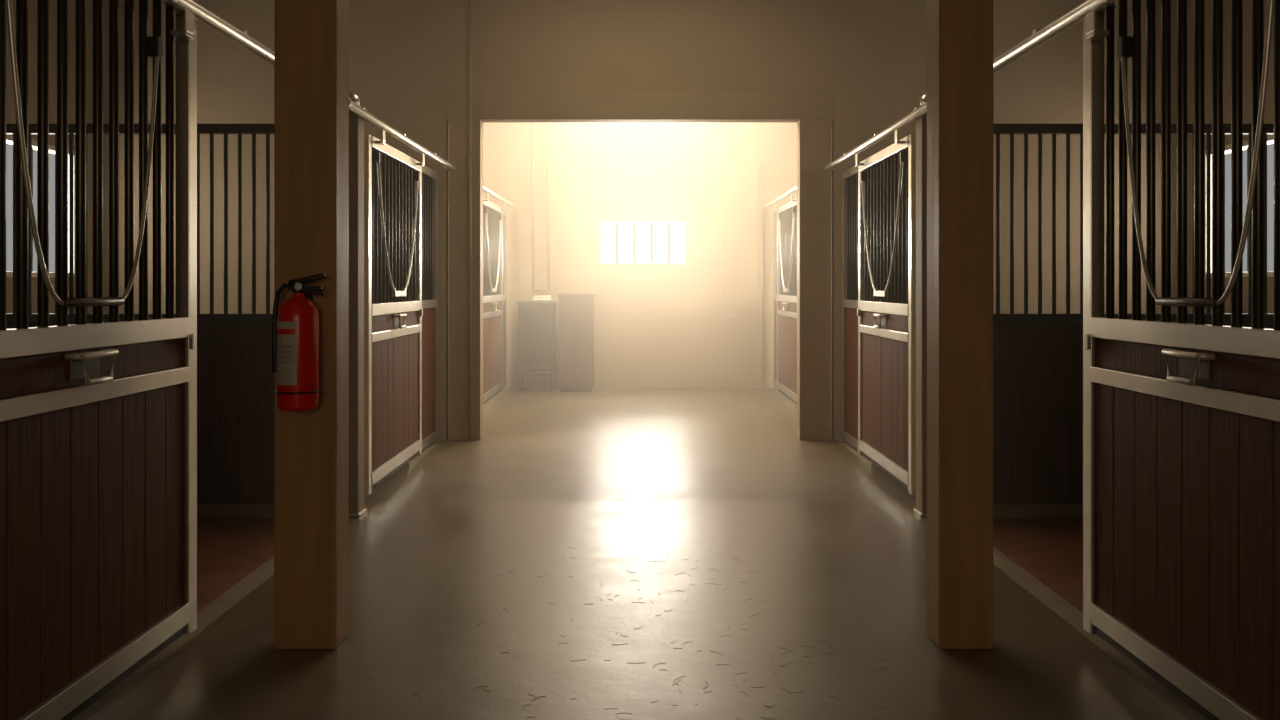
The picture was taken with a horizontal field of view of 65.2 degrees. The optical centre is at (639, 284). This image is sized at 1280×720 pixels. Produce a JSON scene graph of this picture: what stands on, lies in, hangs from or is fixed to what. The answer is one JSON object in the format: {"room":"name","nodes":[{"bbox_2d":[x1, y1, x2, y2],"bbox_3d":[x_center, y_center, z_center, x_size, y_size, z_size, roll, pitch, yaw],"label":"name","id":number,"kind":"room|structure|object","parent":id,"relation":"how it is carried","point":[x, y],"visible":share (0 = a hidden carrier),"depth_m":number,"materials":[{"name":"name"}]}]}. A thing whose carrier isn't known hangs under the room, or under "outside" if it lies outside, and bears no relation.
{"room":"horse stable","nodes":[
{"label":"horse stable","id":0,"kind":"room"},
{"bbox_2d":[6,0,92,313],"bbox_3d":[-4.275,-0.550,4.325,0.150,3.700,14.650,0,0,0],"label":"wall","id":1,"kind":"structure","parent":0,"point":[32,4],"depth_m":7.17,"materials":[{"name":"paint"}]},
{"bbox_2d":[6,134,74,277],"bbox_3d":[-4.265,-0.525,6.800,0.150,0.950,1.300,0,0,0],"label":"window","id":2,"kind":"structure","parent":1,"relation":"in","point":[9,138],"depth_m":7.14,"materials":[{"name":"glass"}]},
{"bbox_2d":[0,0,196,719],"bbox_3d":[-1.470,0.100,2.670,0.090,2.080,1.300,0,0,0],"label":"door","id":3,"kind":"structure","parent":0,"point":[98,419],"depth_m":2.70,"materials":[{"name":"wood"}]},
{"bbox_2d":[197,518,273,612],"bbox_3d":[-2.910,1.252,4.325,2.580,0.095,14.650,0,0,0],"label":"floor","id":4,"kind":"structure","parent":0,"point":[229,550],"depth_m":4.54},
{"bbox_2d":[6,124,273,517],"bbox_3d":[-2.897,0.182,5.215,2.595,2.045,0.090,0,0,0],"label":"stall partition","id":5,"kind":"object","parent":4,"relation":"on","point":[235,377],"visible":0.28,"depth_m":5.21,"materials":[{"name":"black metal"}]},
{"bbox_2d":[349,98,454,171],"bbox_3d":[-1.449,-0.885,6.225,0.102,0.065,2.790,0,0,0],"label":"door track","id":6,"kind":"object","parent":5,"relation":"attached to","point":[360,111],"visible":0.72,"depth_m":5.79,"materials":[{"name":"metal"}]},
{"bbox_2d":[364,129,424,494],"bbox_3d":[-1.470,0.135,6.080,0.090,2.010,1.320,0,0,0],"label":"door","id":7,"kind":"structure","parent":6,"relation":"hanging from","point":[393,311],"depth_m":5.96,"materials":[{"name":"wood"}]},
{"bbox_2d":[483,193,505,404],"bbox_3d":[-1.470,0.135,10.000,0.090,2.010,1.500,0,0,0],"label":"door","id":8,"kind":"structure","parent":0,"point":[493,302],"depth_m":10.05,"materials":[{"name":"metal"}]},
{"bbox_2d":[90,388,1189,719],"bbox_3d":[0.000,1.250,4.325,3.040,0.100,14.650,0,0,0],"label":"floor","id":9,"kind":"structure","parent":0,"point":[604,474],"depth_m":3.75,"materials":[{"name":"concrete"}]},
{"bbox_2d":[72,388,508,719],"bbox_3d":[-1.570,1.250,4.325,0.100,0.100,14.650,0,0,0],"label":"curb","id":10,"kind":"object","parent":9,"relation":"on","point":[223,603],"visible":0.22,"depth_m":3.66,"materials":[{"name":"concrete"}]},
{"bbox_2d":[349,92,366,517],"bbox_3d":[-1.515,0.097,5.220,0.140,2.207,0.140,0,0,0],"label":"post","id":11,"kind":"object","parent":10,"relation":"on","point":[356,123],"depth_m":5.16,"materials":[{"name":"grey metal"}]},
{"bbox_2d":[405,166,437,464],"bbox_3d":[-1.570,0.170,7.170,0.050,2.060,0.980,0,0,0],"label":"panel","id":12,"kind":"object","parent":10,"relation":"on","point":[429,176],"visible":0.44,"depth_m":7.44,"materials":[{"name":"metal"}]},
{"bbox_2d":[494,211,506,396],"bbox_3d":[-1.570,0.170,11.150,0.050,2.060,0.900,0,0,0],"label":"panel","id":13,"kind":"object","parent":10,"relation":"on","point":[504,212],"visible":0.15,"depth_m":11.55,"materials":[{"name":"metal"}]},
{"bbox_2d":[274,0,348,648],"bbox_3d":[-1.103,-0.600,3.365,0.205,3.600,0.150,0,0,0],"label":"support post","id":14,"kind":"object","parent":9,"relation":"on","point":[311,37],"visible":1,"depth_m":3.29,"materials":[{"name":"brown wood"}]},
{"bbox_2d":[272,273,324,411],"bbox_3d":[-1.095,0.181,3.207,0.144,0.438,0.144,0,0,45],"label":"fire extinguisher","id":15,"kind":"object","parent":14,"relation":"attached to","point":[295,326],"visible":1,"depth_m":3.16,"materials":[{"name":"red metal"}]},
{"bbox_2d":[517,301,556,392],"bbox_3d":[-1.160,0.694,11.300,0.420,1.012,0.460,0,0,0],"label":"utility cart","id":16,"kind":"object","parent":9,"relation":"on","point":[536,320],"visible":1,"depth_m":11.12,"materials":[{"name":"plastic"}]},
{"bbox_2d":[532,296,551,301],"bbox_3d":[-1.100,0.153,11.260,0.200,0.066,0.280,0,0,0],"label":"folded towel","id":17,"kind":"object","parent":16,"relation":"on","point":[535,298],"visible":1,"depth_m":11.13,"materials":[{"name":"white fabric"}]},
{"bbox_2d":[557,294,595,391],"bbox_3d":[-0.720,0.650,11.384,0.410,1.100,0.451,0,0,0],"label":"storage cabinet","id":18,"kind":"object","parent":9,"relation":"on","point":[576,311],"visible":1,"depth_m":11.18,"materials":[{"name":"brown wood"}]},
{"bbox_2d":[347,547,939,719],"bbox_3d":[0.033,1.200,3.496,1.810,0.001,2.222,0,0,0],"label":"straw","id":19,"kind":"object","parent":9,"relation":"on","point":[566,547],"visible":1,"depth_m":3.26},
{"bbox_2d":[927,0,992,648],"bbox_3d":[1.075,-0.600,3.365,0.180,3.600,0.150,0,0,0],"label":"support post","id":20,"kind":"object","parent":9,"relation":"on","point":[959,32],"visible":1,"depth_m":3.29,"materials":[{"name":"brown wood"}]},
{"bbox_2d":[771,388,1207,719],"bbox_3d":[1.570,1.250,4.325,0.100,0.100,14.650,0,0,0],"label":"curb","id":21,"kind":"object","parent":9,"relation":"on","point":[1056,603],"visible":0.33,"depth_m":3.71,"materials":[{"name":"concrete"}]},
{"bbox_2d":[773,211,785,396],"bbox_3d":[1.570,0.170,11.150,0.050,2.060,0.900,0,0,0],"label":"panel","id":22,"kind":"object","parent":21,"relation":"on","point":[774,212],"visible":0.2,"depth_m":11.55,"materials":[{"name":"metal"}]},
{"bbox_2d":[842,166,874,464],"bbox_3d":[1.570,0.170,7.170,0.050,2.060,0.980,0,0,0],"label":"panel","id":23,"kind":"object","parent":21,"relation":"on","point":[850,176],"visible":0.45,"depth_m":7.44,"materials":[{"name":"metal"}]},
{"bbox_2d":[913,93,926,517],"bbox_3d":[1.515,0.097,5.220,0.140,2.207,0.140,0,0,0],"label":"post","id":24,"kind":"object","parent":21,"relation":"on","point":[921,123],"depth_m":5.17,"materials":[{"name":"grey metal"}]},
{"bbox_2d":[103,0,1176,439],"bbox_3d":[0.000,-0.550,7.800,8.400,3.700,0.120,0,0,0],"label":"wall","id":25,"kind":"structure","parent":0,"point":[405,56],"depth_m":7.74,"materials":[{"name":"paint"}]},
{"bbox_2d":[449,120,482,439],"bbox_3d":[-1.357,-0.040,7.806,0.245,2.480,0.148,0,0,0],"label":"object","id":26,"kind":"structure","parent":25,"relation":"attached to","point":[458,129],"depth_m":7.73,"materials":[{"name":"beige paint"}]},
{"bbox_2d":[446,91,833,121],"bbox_3d":[0.000,-1.390,7.806,3.000,0.220,0.148,0,0,0],"label":"header beam","id":27,"kind":"structure","parent":26,"relation":"on","point":[486,106],"depth_m":7.73,"materials":[{"name":"beige paint"}]},
{"bbox_2d":[467,0,472,437],"bbox_3d":[-1.310,-0.605,7.716,0.040,3.570,0.036,0,0,0],"label":"conduit","id":28,"kind":"object","parent":25,"relation":"attached to","point":[469,37],"visible":1,"depth_m":7.70,"materials":[{"name":"grey metal"}]},
{"bbox_2d":[483,185,515,208],"bbox_3d":[-1.449,-0.885,9.615,0.102,0.065,3.370,0,0,0],"label":"door track","id":29,"kind":"object","parent":25,"relation":"attached to","point":[485,189],"visible":0.44,"depth_m":9.99,"materials":[{"name":"metal"}]},
{"bbox_2d":[764,185,796,208],"bbox_3d":[1.449,-0.885,9.615,0.102,0.065,3.370,0,0,0],"label":"door track","id":30,"kind":"object","parent":25,"relation":"attached to","point":[794,189],"visible":0.42,"depth_m":9.99,"materials":[{"name":"metal"}]},
{"bbox_2d":[797,120,830,439],"bbox_3d":[1.357,-0.040,7.806,0.245,2.480,0.148,0,0,0],"label":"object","id":31,"kind":"structure","parent":25,"relation":"attached to","point":[813,136],"depth_m":7.73,"materials":[{"name":"beige paint"}]},
{"bbox_2d":[483,122,796,387],"bbox_3d":[0.000,-0.550,11.725,8.700,3.700,0.150,0,0,0],"label":"wall","id":32,"kind":"structure","parent":0,"point":[656,326],"depth_m":11.65,"materials":[{"name":"paint"}]},
{"bbox_2d":[532,122,549,290],"bbox_3d":[-1.150,-1.163,11.610,0.208,2.454,0.027,0,0,0],"label":"pipe","id":33,"kind":"object","parent":32,"relation":"attached to","point":[548,123],"visible":0.77,"depth_m":11.60,"materials":[{"name":"metal"}]},
{"bbox_2d":[600,221,685,264],"bbox_3d":[0.035,-0.487,11.704,1.000,0.505,0.132,0,0,0],"label":"window","id":34,"kind":"structure","parent":32,"relation":"in","point":[621,242],"depth_m":11.76,"materials":[{"name":"glass"}]},
{"bbox_2d":[724,165,762,387],"bbox_3d":[1.205,-0.100,11.629,0.450,2.600,0.038,0,0,0],"label":"door","id":35,"kind":"structure","parent":32,"relation":"in","point":[743,184],"depth_m":11.64,"materials":[{"name":"paint"}]},
{"bbox_2d":[774,193,796,404],"bbox_3d":[1.470,0.135,10.000,0.090,2.010,1.500,0,0,0],"label":"door","id":36,"kind":"structure","parent":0,"point":[786,302],"depth_m":10.05,"materials":[{"name":"metal"}]},
{"bbox_2d":[993,518,1082,612],"bbox_3d":[2.910,1.252,4.325,2.580,0.095,14.650,0,0,0],"label":"floor","id":37,"kind":"structure","parent":0,"point":[1050,550],"depth_m":4.57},
{"bbox_2d":[993,124,1273,517],"bbox_3d":[2.897,0.182,5.215,2.595,2.045,0.090,0,0,0],"label":"stall partition","id":38,"kind":"object","parent":37,"relation":"on","point":[1038,358],"visible":0.34,"depth_m":5.21,"materials":[{"name":"black metal"}]},
{"bbox_2d":[825,102,926,171],"bbox_3d":[1.449,-0.885,6.225,0.102,0.065,2.790,0,0,0],"label":"door track","id":39,"kind":"object","parent":38,"relation":"attached to","point":[919,111],"visible":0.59,"depth_m":5.85,"materials":[{"name":"metal"}]},
{"bbox_2d":[855,129,915,494],"bbox_3d":[1.470,0.135,6.080,0.090,2.010,1.320,0,0,0],"label":"door","id":40,"kind":"structure","parent":39,"relation":"hanging from","point":[886,311],"depth_m":5.96,"materials":[{"name":"wood"}]},
{"bbox_2d":[1083,0,1279,719],"bbox_3d":[1.470,0.100,2.670,0.090,2.080,1.300,0,0,0],"label":"door","id":41,"kind":"structure","parent":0,"point":[1181,419],"depth_m":2.75,"materials":[{"name":"wood"}]},
{"bbox_2d":[1187,0,1273,313],"bbox_3d":[4.275,-0.550,4.325,0.150,3.700,14.650,0,0,0],"label":"wall","id":42,"kind":"structure","parent":0,"point":[1247,4],"depth_m":7.17,"materials":[{"name":"paint"}]},
{"bbox_2d":[1205,134,1273,277],"bbox_3d":[4.265,-0.525,6.800,0.150,0.950,1.300,0,0,0],"label":"window","id":43,"kind":"structure","parent":42,"relation":"in","point":[1270,138],"depth_m":7.14,"materials":[{"name":"glass"}]},
{"bbox_3d":[-1.570,0.170,0.730,0.050,2.060,2.660,0,0,0],"label":"panel","id":44,"kind":"object","parent":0,"visible":0},
{"bbox_2d":[165,0,273,64],"bbox_3d":[-1.449,-0.885,2.615,0.102,0.065,4.070,0,0,0],"label":"door track","id":45,"kind":"object","parent":44,"relation":"attached to","point":[204,15],"visible":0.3,"depth_m":3.41,"materials":[{"name":"metal"}]},
{"bbox_3d":[1.570,0.170,0.730,0.050,2.060,2.660,0,0,0],"label":"panel","id":46,"kind":"object","parent":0,"visible":0},
{"bbox_2d":[993,0,1114,72],"bbox_3d":[1.449,-0.885,2.615,0.102,0.065,4.070,0,0,0],"label":"door track","id":47,"kind":"object","parent":46,"relation":"attached to","point":[1075,15],"visible":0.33,"depth_m":3.45,"materials":[{"name":"metal"}]}
]}

